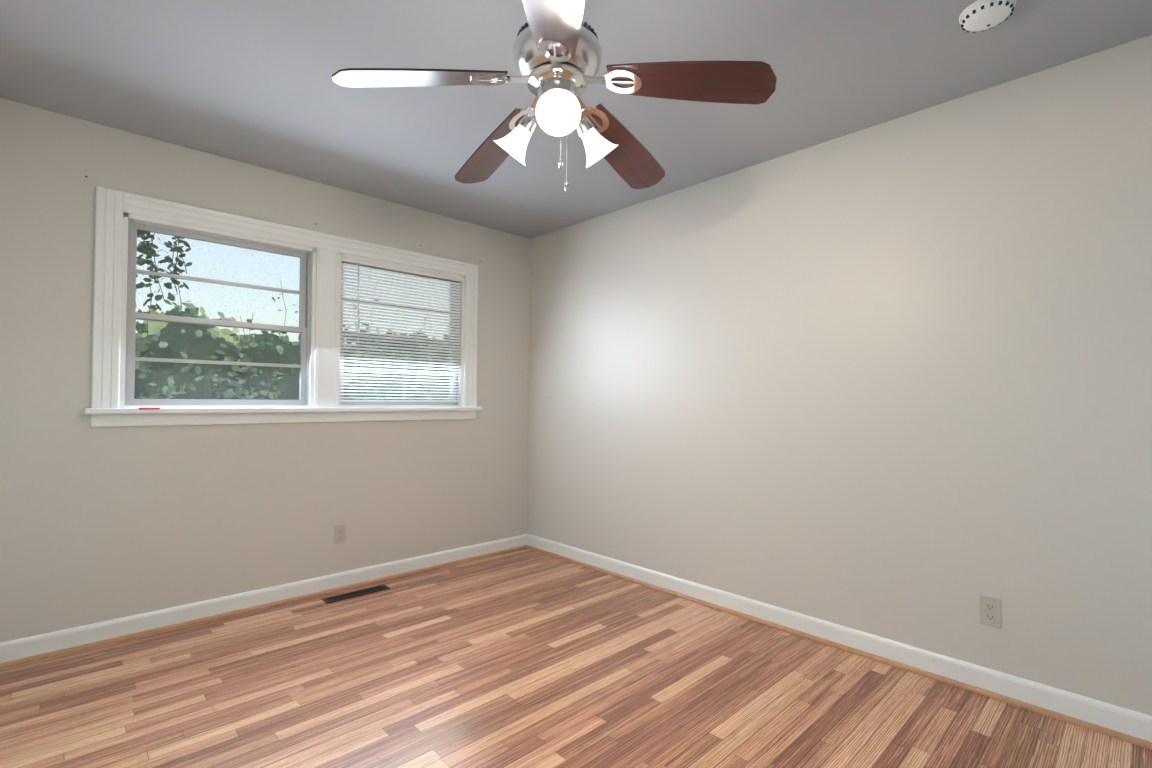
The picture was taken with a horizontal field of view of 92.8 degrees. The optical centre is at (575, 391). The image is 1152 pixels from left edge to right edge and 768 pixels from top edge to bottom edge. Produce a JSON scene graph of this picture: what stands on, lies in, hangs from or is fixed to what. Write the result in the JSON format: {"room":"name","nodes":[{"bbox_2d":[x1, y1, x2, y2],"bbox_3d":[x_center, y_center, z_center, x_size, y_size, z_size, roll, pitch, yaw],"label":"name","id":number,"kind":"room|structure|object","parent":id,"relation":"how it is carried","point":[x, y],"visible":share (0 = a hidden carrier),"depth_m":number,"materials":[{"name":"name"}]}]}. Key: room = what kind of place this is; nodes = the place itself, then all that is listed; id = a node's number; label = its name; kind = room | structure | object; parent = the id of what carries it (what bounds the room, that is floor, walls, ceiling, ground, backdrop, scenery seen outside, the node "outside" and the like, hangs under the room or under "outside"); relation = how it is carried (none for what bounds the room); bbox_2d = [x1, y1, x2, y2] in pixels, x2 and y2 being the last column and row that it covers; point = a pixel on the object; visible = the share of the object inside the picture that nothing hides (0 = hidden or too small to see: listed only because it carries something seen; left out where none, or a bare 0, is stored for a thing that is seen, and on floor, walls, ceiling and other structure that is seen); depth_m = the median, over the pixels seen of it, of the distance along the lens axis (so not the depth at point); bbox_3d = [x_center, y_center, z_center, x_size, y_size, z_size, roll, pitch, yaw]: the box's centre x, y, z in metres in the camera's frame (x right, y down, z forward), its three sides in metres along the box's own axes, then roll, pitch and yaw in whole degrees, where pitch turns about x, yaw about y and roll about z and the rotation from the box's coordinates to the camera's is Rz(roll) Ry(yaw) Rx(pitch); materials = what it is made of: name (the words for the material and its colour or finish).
{"room":"empty bedroom","nodes":[
{"label":"empty bedroom","id":0,"kind":"room"},
{"bbox_2d":[0,98,529,642],"bbox_3d":[-1.606,-0.019,3.284,3.570,2.440,0.160,1,-1,-44],"label":"wall","id":1,"kind":"structure","parent":0,"point":[100,524],"depth_m":2.82,"materials":[{"name":"grey paint"}]},
{"bbox_2d":[0,534,526,668],"bbox_3d":[-1.550,1.149,3.197,3.250,0.102,0.030,1,-1,-44],"label":"baseboard","id":2,"kind":"structure","parent":1,"relation":"attached to","point":[41,646],"depth_m":2.90,"materials":[{"name":"white paint"}]},
{"bbox_2d":[84,186,481,426],"bbox_3d":[-1.539,-0.377,3.332,2.150,1.123,0.246,1,-1,-44],"label":"double window","id":3,"kind":"structure","parent":1,"relation":"in","point":[121,218],"depth_m":3.23,"materials":[{"name":"white paint"}]},
{"bbox_2d":[340,257,461,401],"bbox_3d":[-1.133,-0.372,3.639,0.844,0.884,0.041,1,-1,-44],"label":"window blind","id":4,"kind":"object","parent":3,"relation":"attached to","point":[456,352],"depth_m":3.62,"materials":[{"name":"white paint"}]},
{"bbox_2d":[334,524,345,544],"bbox_3d":[-1.431,0.868,3.326,0.070,0.114,0.009,1,-1,-44],"label":"electrical outlet","id":5,"kind":"object","parent":1,"relation":"attached to","point":[339,534],"visible":1,"depth_m":3.32,"materials":[{"name":"beige plastic"}]},
{"bbox_2d":[0,548,1151,767],"bbox_3d":[-0.093,1.188,1.666,3.410,0.001,4.503,1,-1,-44],"label":"floor","id":6,"kind":"structure","parent":0,"point":[524,658],"depth_m":2.15,"materials":[{"name":"brown wood"}]},
{"bbox_2d":[322,584,389,603],"bbox_3d":[-1.299,1.200,3.252,0.370,0.005,0.085,1,-1,-44],"label":"floor vent","id":7,"kind":"object","parent":6,"relation":"in","point":[327,600],"visible":1,"depth_m":3.24,"materials":[{"name":"grey metal"}]},
{"bbox_2d":[0,0,1151,238],"bbox_3d":[-0.058,-1.327,1.689,3.570,0.150,4.620,1,-1,-44],"label":"ceiling","id":8,"kind":"structure","parent":0,"point":[246,82],"depth_m":2.16,"materials":[{"name":"grey paint"}]},
{"bbox_2d":[332,0,776,190],"bbox_3d":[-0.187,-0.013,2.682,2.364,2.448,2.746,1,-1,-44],"label":"ceiling fan","id":9,"kind":"object","parent":8,"relation":"hanging from","point":[557,52],"visible":0.96,"depth_m":1.62,"materials":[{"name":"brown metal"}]},
{"bbox_2d":[959,0,1016,32],"bbox_3d":[1.336,-1.219,1.782,0.150,0.040,0.150,1,-1,-44],"label":"smoke detector","id":10,"kind":"object","parent":8,"relation":"attached to","point":[979,15],"visible":1,"depth_m":1.76,"materials":[{"name":"white plastic"}]},
{"bbox_2d":[528,35,1151,715],"bbox_3d":[1.222,-0.004,2.786,0.160,2.440,4.460,1,-1,-44],"label":"wall","id":11,"kind":"structure","parent":0,"point":[890,379],"depth_m":2.44,"materials":[{"name":"grey paint"}]},
{"bbox_2d":[527,534,1151,749],"bbox_3d":[1.088,1.164,2.761,0.030,0.102,4.300,1,-1,-44],"label":"baseboard","id":12,"kind":"structure","parent":11,"relation":"attached to","point":[1120,723],"depth_m":2.41,"materials":[{"name":"white paint"}]},
{"bbox_2d":[980,595,1000,628],"bbox_3d":[1.653,0.881,2.188,0.009,0.114,0.070,1,-1,-44],"label":"electrical outlet","id":13,"kind":"object","parent":11,"relation":"attached to","point":[990,611],"visible":1,"depth_m":2.19,"materials":[{"name":"beige plastic"}]},
{"label":"outside","id":14,"kind":"structure","parent":0,"visible":0},
{"bbox_2d":[134,230,449,399],"bbox_3d":[-14.408,0.133,19.089,60.000,4.398,39.291,1,-1,-44],"label":"trees","id":15,"kind":"object","parent":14,"point":[250,341],"depth_m":6.24,"materials":[{"name":"green plant"}]}
]}

